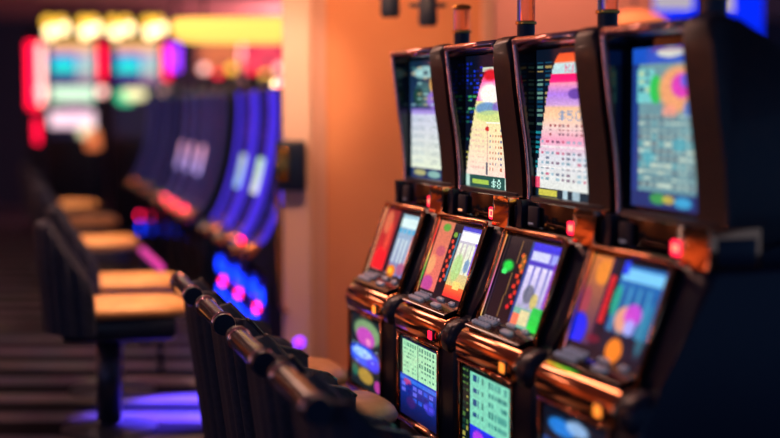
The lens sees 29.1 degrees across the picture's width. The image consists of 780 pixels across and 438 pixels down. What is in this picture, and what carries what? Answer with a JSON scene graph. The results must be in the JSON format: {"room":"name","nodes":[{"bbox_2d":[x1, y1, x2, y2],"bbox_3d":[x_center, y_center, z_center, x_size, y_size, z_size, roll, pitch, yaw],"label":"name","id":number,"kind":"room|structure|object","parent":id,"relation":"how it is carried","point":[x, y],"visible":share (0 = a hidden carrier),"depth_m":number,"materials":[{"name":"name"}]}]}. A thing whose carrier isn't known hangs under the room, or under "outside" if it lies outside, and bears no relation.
{"room":"games hall","nodes":[
{"label":"games hall","id":0,"kind":"room"},
{"bbox_2d":[0,207,203,437],"bbox_3d":[-1.000,0.826,9.590,16.000,0.100,25.000,0,4,0],"label":"floor","id":1,"kind":"structure","parent":0,"point":[39,370],"depth_m":8.63,"materials":[{"name":"carpet"}]},
{"bbox_2d":[26,29,42,230],"bbox_3d":[-4.224,-1.056,17.847,0.152,2.400,0.088,0,4,0],"label":"post","id":2,"kind":"object","parent":1,"relation":"on","point":[35,158],"visible":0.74,"depth_m":17.81,"materials":[{"name":"red"}]},
{"bbox_2d":[26,42,32,107],"bbox_3d":[-4.255,-1.698,17.722,0.068,0.780,0.066,0,4,0],"label":"tube","id":3,"kind":"object","parent":2,"relation":"attached to","point":[28,44],"visible":1,"depth_m":17.70,"materials":[{"name":"red"}]},
{"bbox_2d":[33,42,39,107],"bbox_3d":[-4.180,-1.698,17.722,0.068,0.780,0.066,0,4,0],"label":"tube","id":4,"kind":"object","parent":2,"relation":"attached to","point":[35,44],"visible":1,"depth_m":17.69,"materials":[{"name":"red"}]},
{"bbox_2d":[34,119,39,142],"bbox_3d":[-4.180,-1.045,17.772,0.068,0.290,0.066,0,4,0],"label":"tube","id":5,"kind":"object","parent":2,"relation":"attached to","point":[36,121],"visible":1,"depth_m":17.75,"materials":[{"name":"red"}]},
{"bbox_2d":[20,162,99,268],"bbox_3d":[-3.037,-0.033,13.843,0.712,0.968,0.586,-1,4,-14],"label":"stool","id":6,"kind":"object","parent":1,"relation":"on","point":[78,207],"visible":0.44,"depth_m":13.65,"materials":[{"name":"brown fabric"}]},
{"bbox_2d":[27,171,118,234],"bbox_3d":[-2.537,0.103,12.048,0.712,0.968,0.586,-1,4,-14],"label":"stool","id":7,"kind":"object","parent":1,"relation":"on","point":[83,224],"visible":0.38,"depth_m":11.87,"materials":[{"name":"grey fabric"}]},
{"bbox_2d":[37,9,110,227],"bbox_3d":[-3.745,-1.172,17.928,0.820,2.620,0.570,0,4,0],"label":"machine","id":8,"kind":"object","parent":1,"relation":"on","point":[73,89],"visible":0.98,"depth_m":17.70,"materials":[{"name":"black plastic"}]},
{"bbox_2d":[38,44,44,104],"bbox_3d":[-4.105,-1.705,17.687,0.070,0.720,0.070,0,4,0],"label":"light","id":9,"kind":"object","parent":8,"relation":"attached to","point":[41,47],"depth_m":17.65,"materials":[{"name":"pink"}]},
{"bbox_2d":[37,87,46,95],"bbox_3d":[-4.100,-1.502,17.652,0.110,0.110,0.030,0,4,0],"label":"lamp","id":10,"kind":"object","parent":8,"relation":"attached to","point":[41,91],"depth_m":17.64,"materials":[{"name":"pink"}]},
{"bbox_2d":[98,44,104,79],"bbox_3d":[-3.395,-1.855,17.675,0.070,0.420,0.070,0,4,0],"label":"light","id":11,"kind":"object","parent":8,"relation":"attached to","point":[101,47],"depth_m":17.65,"materials":[{"name":"red plastic"}]},
{"bbox_2d":[97,87,106,95],"bbox_3d":[-3.390,-1.502,17.652,0.110,0.110,0.030,0,4,0],"label":"lamp","id":12,"kind":"object","parent":8,"relation":"attached to","point":[101,91],"depth_m":17.64,"materials":[{"name":"pink"}]},
{"bbox_2d":[31,183,139,264],"bbox_3d":[-2.057,0.247,10.154,0.712,0.968,0.586,-1,4,-14],"label":"stool","id":13,"kind":"object","parent":1,"relation":"on","point":[107,249],"visible":0.39,"depth_m":9.97,"materials":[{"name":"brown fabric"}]},
{"bbox_2d":[85,130,100,214],"bbox_3d":[-3.360,-0.401,17.019,0.280,1.220,0.280,0,4,0],"label":"lamp","id":14,"kind":"object","parent":1,"relation":"on","point":[93,142],"visible":0.61,"depth_m":16.93,"materials":[{"name":"orange"}]},
{"bbox_2d":[32,219,184,437],"bbox_3d":[-1.277,0.493,6.923,0.712,0.968,0.586,-1,4,-14],"label":"stool","id":15,"kind":"object","parent":1,"relation":"on","point":[71,311],"visible":0.99,"depth_m":6.73,"materials":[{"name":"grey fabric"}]},
{"bbox_2d":[44,206,173,398],"bbox_3d":[-1.437,0.422,7.861,0.712,0.968,0.586,-1,4,-14],"label":"stool","id":16,"kind":"object","parent":1,"relation":"on","point":[117,283],"visible":0.42,"depth_m":7.68,"materials":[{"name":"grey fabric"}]},
{"bbox_2d":[106,9,171,231],"bbox_3d":[-2.958,-1.172,17.928,0.765,2.620,0.570,0,4,0],"label":"machine","id":17,"kind":"object","parent":1,"relation":"on","point":[139,40],"visible":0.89,"depth_m":17.68,"materials":[{"name":"black plastic"}]},
{"bbox_2d":[163,44,169,79],"bbox_3d":[-2.635,-1.855,17.675,0.070,0.420,0.070,0,4,0],"label":"light","id":18,"kind":"object","parent":17,"relation":"attached to","point":[166,74],"depth_m":17.64,"materials":[{"name":"pink plastic"}]},
{"bbox_2d":[123,88,172,249],"bbox_3d":[-2.437,-0.540,15.811,0.705,1.680,0.600,-1,4,-15],"label":"machine","id":19,"kind":"object","parent":1,"relation":"on","point":[143,172],"visible":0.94,"depth_m":15.52,"materials":[{"name":"black glass"}]},
{"bbox_2d":[139,247,164,372],"bbox_3d":[-1.406,0.520,8.850,0.044,0.622,1.040,-1,4,-15],"label":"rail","id":20,"kind":"object","parent":1,"relation":"on","point":[145,254],"visible":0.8,"depth_m":8.45,"materials":[{"name":"pink"}]},
{"bbox_2d":[134,86,187,262],"bbox_3d":[-2.096,-0.441,14.505,0.705,1.680,0.600,-1,4,-15],"label":"machine","id":21,"kind":"object","parent":1,"relation":"on","point":[164,158],"visible":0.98,"depth_m":14.22,"materials":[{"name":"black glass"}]},
{"bbox_2d":[172,0,177,93],"bbox_3d":[-2.520,-1.216,17.654,0.060,2.750,0.057,0,4,0],"label":"pole","id":22,"kind":"object","parent":1,"relation":"on","point":[174,2],"visible":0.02,"depth_m":17.57,"materials":[{"name":"purple metal"}]},
{"bbox_2d":[168,45,179,70],"bbox_3d":[-2.520,-1.882,17.508,0.140,0.300,0.136,0,4,0],"label":"lamp","id":23,"kind":"object","parent":22,"relation":"attached to","point":[173,50],"visible":1,"depth_m":17.45,"materials":[{"name":"purple"}]},
{"bbox_2d":[147,84,205,272],"bbox_3d":[-1.756,-0.341,13.199,0.705,1.680,0.600,-1,4,-15],"label":"machine","id":24,"kind":"object","parent":1,"relation":"on","point":[171,177],"visible":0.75,"depth_m":13.27,"materials":[{"name":"black glass"}]},
{"bbox_2d":[155,83,216,272],"bbox_3d":[-1.585,-0.291,12.546,0.705,1.680,0.600,-1,4,-15],"label":"machine","id":25,"kind":"object","parent":1,"relation":"on","point":[193,99],"visible":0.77,"depth_m":12.61,"materials":[{"name":"black glass"}]},
{"bbox_2d":[164,82,229,280],"bbox_3d":[-1.415,-0.242,11.893,0.705,1.680,0.600,-1,4,-15],"label":"machine","id":26,"kind":"object","parent":1,"relation":"on","point":[192,180],"visible":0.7,"depth_m":11.94,"materials":[{"name":"black glass"}]},
{"bbox_2d":[173,80,243,292],"bbox_3d":[-1.245,-0.192,11.239,0.705,1.680,0.600,-1,4,-15],"label":"machine","id":27,"kind":"object","parent":1,"relation":"on","point":[205,200],"visible":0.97,"depth_m":10.94,"materials":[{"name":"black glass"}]},
{"bbox_2d":[196,43,242,84],"bbox_3d":[-2.100,-1.120,18.569,0.540,2.420,0.500,0,4,0],"label":"machine","id":28,"kind":"object","parent":1,"relation":"on","point":[215,63],"visible":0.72,"depth_m":18.30,"materials":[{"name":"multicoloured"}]},
{"bbox_2d":[195,77,276,302],"bbox_3d":[-0.904,-0.093,9.933,0.705,1.680,0.600,-1,4,-15],"label":"machine","id":29,"kind":"object","parent":1,"relation":"on","point":[225,209],"visible":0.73,"depth_m":9.96,"materials":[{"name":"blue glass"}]},
{"bbox_2d":[217,256,221,270],"bbox_3d":[-1.144,0.300,10.046,0.020,0.100,0.100,-1,4,-15],"label":"lamp","id":30,"kind":"object","parent":29,"relation":"attached to","point":[219,261],"depth_m":10.01,"materials":[{"name":"blue"}]},
{"bbox_2d":[218,283,221,296],"bbox_3d":[-1.139,0.481,10.040,0.020,0.100,0.100,-1,4,-15],"label":"lamp","id":31,"kind":"object","parent":29,"relation":"attached to","point":[220,285],"depth_m":10.01,"materials":[{"name":"blue"}]},
{"bbox_2d":[223,264,227,278],"bbox_3d":[-1.073,0.340,9.777,0.020,0.100,0.100,-1,4,-15],"label":"lamp","id":32,"kind":"object","parent":29,"relation":"attached to","point":[225,269],"depth_m":9.75,"materials":[{"name":"blue"}]},
{"bbox_2d":[209,76,281,317],"bbox_3d":[-0.734,-0.043,9.280,0.705,1.680,0.600,-1,4,-15],"label":"machine","id":33,"kind":"object","parent":1,"relation":"on","point":[241,217],"visible":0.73,"depth_m":9.30,"materials":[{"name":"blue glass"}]},
{"bbox_2d":[232,267,236,282],"bbox_3d":[-0.974,0.349,9.393,0.020,0.100,0.100,-1,4,-15],"label":"lamp","id":34,"kind":"object","parent":33,"relation":"attached to","point":[234,273],"depth_m":9.36,"materials":[{"name":"blue"}]},
{"bbox_2d":[233,296,237,307],"bbox_3d":[-0.969,0.530,9.387,0.020,0.100,0.100,-1,4,-15],"label":"lamp","id":35,"kind":"object","parent":33,"relation":"attached to","point":[235,301],"depth_m":9.35,"materials":[{"name":"blue"}]},
{"bbox_2d":[236,289,239,297],"bbox_3d":[-0.938,0.459,9.265,0.020,0.052,0.052,-1,4,-15],"label":"lamp","id":36,"kind":"object","parent":33,"relation":"attached to","point":[238,290],"depth_m":9.25,"materials":[{"name":"pink"}]},
{"bbox_2d":[239,275,243,290],"bbox_3d":[-0.903,0.390,9.124,0.020,0.100,0.100,-1,4,-15],"label":"lamp","id":37,"kind":"object","parent":33,"relation":"attached to","point":[241,281],"depth_m":9.09,"materials":[{"name":"blue"}]},
{"bbox_2d":[224,86,283,337],"bbox_3d":[-0.563,0.006,8.627,0.705,1.680,0.600,-1,4,-15],"label":"machine","id":38,"kind":"object","parent":1,"relation":"on","point":[257,244],"visible":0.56,"depth_m":8.47,"materials":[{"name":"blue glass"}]},
{"bbox_2d":[250,279,254,295],"bbox_3d":[-0.803,0.399,8.739,0.020,0.100,0.100,-1,4,-15],"label":"lamp","id":39,"kind":"object","parent":38,"relation":"attached to","point":[252,283],"depth_m":8.71,"materials":[{"name":"blue"}]},
{"bbox_2d":[250,310,255,318],"bbox_3d":[-0.798,0.580,8.734,0.020,0.100,0.100,-1,4,-15],"label":"lamp","id":40,"kind":"object","parent":38,"relation":"attached to","point":[253,314],"depth_m":8.70,"materials":[{"name":"pink"}]},
{"bbox_2d":[254,303,258,311],"bbox_3d":[-0.768,0.509,8.612,0.020,0.052,0.052,-1,4,-15],"label":"lamp","id":41,"kind":"object","parent":38,"relation":"attached to","point":[256,307],"depth_m":8.59,"materials":[{"name":"pink"}]},
{"bbox_2d":[258,288,262,305],"bbox_3d":[-0.733,0.439,8.471,0.020,0.100,0.100,-1,4,-15],"label":"lamp","id":42,"kind":"object","parent":38,"relation":"attached to","point":[260,293],"depth_m":8.44,"materials":[{"name":"blue"}]},
{"bbox_2d":[169,272,347,437],"bbox_3d":[-0.507,0.639,5.919,0.666,0.828,0.542,-1,4,-14],"label":"chair","id":43,"kind":"object","parent":1,"relation":"on","point":[199,329],"visible":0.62,"depth_m":5.72,"materials":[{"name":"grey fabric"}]},
{"bbox_2d":[243,44,281,89],"bbox_3d":[-1.520,-1.120,18.569,0.540,2.420,0.500,0,4,0],"label":"machine","id":44,"kind":"object","parent":1,"relation":"on","point":[260,60],"visible":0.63,"depth_m":18.30,"materials":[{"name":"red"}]},
{"bbox_2d":[194,295,397,437],"bbox_3d":[-0.313,0.694,5.201,0.666,0.828,0.542,-1,4,-14],"label":"chair","id":45,"kind":"object","parent":1,"relation":"on","point":[231,367],"visible":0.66,"depth_m":5.01,"materials":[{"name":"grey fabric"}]},
{"bbox_2d":[225,325,427,437],"bbox_3d":[-0.122,0.750,4.463,0.666,0.828,0.542,-1,4,-14],"label":"chair","id":46,"kind":"object","parent":1,"relation":"on","point":[273,417],"visible":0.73,"depth_m":4.23,"materials":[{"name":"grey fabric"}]},
{"bbox_2d":[267,361,414,437],"bbox_3d":[0.058,0.798,3.825,0.666,0.828,0.542,-1,4,-14],"label":"chair","id":47,"kind":"object","parent":1,"relation":"on","point":[319,411],"visible":1,"depth_m":3.56,"materials":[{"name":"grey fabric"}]},
{"bbox_2d":[346,4,470,429],"bbox_3d":[0.229,0.120,5.774,0.687,1.886,0.621,-1,5,-17],"label":"machine","id":48,"kind":"object","parent":1,"relation":"on","point":[389,275],"visible":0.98,"depth_m":5.73,"materials":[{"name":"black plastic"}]},
{"bbox_2d":[394,0,536,437],"bbox_3d":[0.421,0.167,5.158,0.687,1.886,0.621,-1,5,-17],"label":"machine","id":49,"kind":"object","parent":1,"relation":"on","point":[446,295],"visible":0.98,"depth_m":5.11,"materials":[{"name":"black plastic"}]},
{"bbox_2d":[417,219,440,289],"bbox_3d":[0.138,0.130,5.364,0.089,0.256,0.011,-1,5,-17],"label":"screen","id":50,"kind":"object","parent":49,"relation":"on","point":[422,273],"depth_m":5.37,"materials":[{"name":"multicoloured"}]},
{"bbox_2d":[428,330,431,339],"bbox_3d":[0.131,0.384,4.955,0.004,0.028,0.038,-1,5,-17],"label":"light","id":51,"kind":"object","parent":49,"relation":"on","point":[429,331],"depth_m":4.95,"materials":[{"name":"red plastic"}]},
{"bbox_2d":[455,0,619,437],"bbox_3d":[0.612,0.213,4.543,0.687,1.886,0.621,-1,5,-17],"label":"machine","id":52,"kind":"object","parent":1,"relation":"on","point":[519,322],"visible":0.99,"depth_m":4.48,"materials":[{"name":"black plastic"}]},
{"bbox_2d":[481,234,507,314],"bbox_3d":[0.329,0.177,4.749,0.089,0.256,0.011,-1,5,-17],"label":"screen","id":53,"kind":"object","parent":52,"relation":"on","point":[487,294],"depth_m":4.75,"materials":[{"name":"black glass"}]},
{"bbox_2d":[499,362,503,372],"bbox_3d":[0.323,0.430,4.340,0.004,0.028,0.038,-1,5,-17],"label":"light","id":54,"kind":"object","parent":52,"relation":"on","point":[501,364],"depth_m":4.34,"materials":[{"name":"orange plastic"}]},
{"bbox_2d":[535,0,779,437],"bbox_3d":[0.804,0.260,3.928,0.687,1.886,0.621,-1,5,-17],"label":"machine","id":55,"kind":"object","parent":1,"relation":"on","point":[674,332],"visible":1,"depth_m":3.68,"materials":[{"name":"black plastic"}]},
{"bbox_2d":[547,361,577,373],"bbox_3d":[0.463,0.396,4.017,0.012,0.007,0.200,-1,5,-17],"label":"light","id":56,"kind":"object","parent":55,"relation":"on","point":[553,367],"depth_m":4.01,"materials":[{"name":"multicoloured"}]},
{"bbox_2d":[563,254,594,346],"bbox_3d":[0.521,0.224,4.134,0.089,0.256,0.011,-1,5,-17],"label":"screen","id":57,"kind":"object","parent":55,"relation":"on","point":[572,319],"depth_m":4.13,"materials":[{"name":"multicoloured glass"}]},
{"bbox_2d":[593,404,600,417],"bbox_3d":[0.514,0.477,3.724,0.004,0.028,0.038,-1,5,-17],"label":"light","id":58,"kind":"object","parent":55,"relation":"on","point":[596,407],"depth_m":3.72,"materials":[{"name":"orange plastic"}]},
{"bbox_2d":[653,0,698,19],"bbox_3d":[2.015,-0.588,11.032,0.470,2.500,0.110,0,4,0],"label":"sign","id":59,"kind":"object","parent":1,"relation":"on","point":[667,9],"visible":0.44,"depth_m":10.91,"materials":[{"name":"blue"}]},
{"bbox_2d":[727,0,763,33],"bbox_3d":[2.550,-0.588,11.032,0.340,2.500,0.110,0,4,0],"label":"sign","id":60,"kind":"object","parent":1,"relation":"on","point":[750,12],"visible":0.23,"depth_m":10.92,"materials":[{"name":"blue plastic"}]},
{"bbox_2d":[274,140,306,313],"bbox_3d":[-0.510,0.045,7.716,0.160,0.900,0.100,0,4,0],"label":"post","id":61,"kind":"object","parent":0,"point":[290,155],"depth_m":7.66,"materials":[{"name":"black metal"}]},
{"bbox_2d":[293,336,304,350],"bbox_3d":[-0.430,0.759,7.128,0.200,0.405,0.200,0,4,0],"label":"light","id":62,"kind":"object","parent":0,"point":[299,342],"visible":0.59,"depth_m":7.09,"materials":[{"name":"purple plastic"}]},
{"bbox_2d":[0,19,779,206],"bbox_3d":[-1.000,-1.548,22.021,16.000,2.750,0.150,0,4,0],"label":"wall","id":63,"kind":"structure","parent":0,"point":[13,55],"depth_m":21.92,"materials":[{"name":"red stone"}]},
{"bbox_2d":[0,0,779,18],"bbox_3d":[-1.000,-2.016,9.374,16.000,0.100,25.000,0,4,0],"label":"ceiling","id":64,"kind":"structure","parent":0,"point":[9,9],"depth_m":19.09,"materials":[{"name":"red paint"}]},
{"bbox_2d":[171,0,281,43],"bbox_3d":[-1.040,-1.673,10.804,1.080,0.800,0.620,0,4,0],"label":"lamp","id":65,"kind":"object","parent":64,"relation":"hanging from","point":[204,30],"visible":0.62,"depth_m":10.56,"materials":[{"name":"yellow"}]},
{"bbox_2d":[380,0,399,17],"bbox_3d":[0.000,-1.356,6.917,0.090,0.845,0.090,0,4,0],"label":"pendant spotlight","id":66,"kind":"object","parent":64,"relation":"hanging from","point":[388,8],"visible":1,"depth_m":6.91,"materials":[{"name":"black metal"}]},
{"bbox_2d":[409,0,445,25],"bbox_3d":[0.175,-1.336,6.919,0.170,0.885,0.090,0,4,0],"label":"pendant spotlight","id":67,"kind":"object","parent":64,"relation":"hanging from","point":[427,9],"visible":1,"depth_m":6.91,"materials":[{"name":"black metal"}]},
{"bbox_2d":[618,0,664,24],"bbox_3d":[1.520,-1.555,9.309,0.420,0.810,0.420,0,4,0],"label":"globe lamp","id":68,"kind":"object","parent":64,"relation":"hanging from","point":[634,16],"visible":0.42,"depth_m":9.17,"materials":[{"name":"orange glass"}]},
{"bbox_2d":[326,0,480,368],"bbox_3d":[0.070,-0.473,7.877,0.800,2.750,0.180,0,4,0],"label":"wall","id":69,"kind":"structure","parent":0,"point":[364,148],"depth_m":7.79,"materials":[{"name":"paint"}]},
{"bbox_2d":[282,0,312,356],"bbox_3d":[-0.480,-0.472,7.857,0.150,2.750,0.260,0,4,0],"label":"pillar","id":70,"kind":"structure","parent":69,"relation":"attached to","point":[296,14],"depth_m":7.75,"materials":[{"name":"beige paint"}]},
{"bbox_2d":[311,0,326,358],"bbox_3d":[-0.367,-0.472,7.867,0.075,2.750,0.220,0,4,0],"label":"trim","id":71,"kind":"structure","parent":69,"relation":"attached to","point":[318,7],"depth_m":7.78,"materials":[{"name":"brown paint"}]},
{"bbox_2d":[340,369,350,389],"bbox_3d":[0.070,0.846,7.878,0.790,0.120,0.018,0,4,0],"label":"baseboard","id":72,"kind":"structure","parent":69,"relation":"attached to","point":[346,370],"depth_m":7.87,"materials":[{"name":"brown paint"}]},
{"bbox_2d":[481,0,494,40],"bbox_3d":[0.505,-0.473,7.869,0.070,2.750,0.235,0,4,0],"label":"trim","id":73,"kind":"structure","parent":69,"relation":"attached to","point":[487,6],"depth_m":7.71,"materials":[{"name":"brown paint"}]},
{"bbox_2d":[495,0,652,39],"bbox_3d":[0.960,-0.631,9.956,1.520,2.750,0.150,0,4,0],"label":"wall","id":74,"kind":"structure","parent":0,"point":[551,16],"depth_m":9.83,"materials":[{"name":"brown paint"}]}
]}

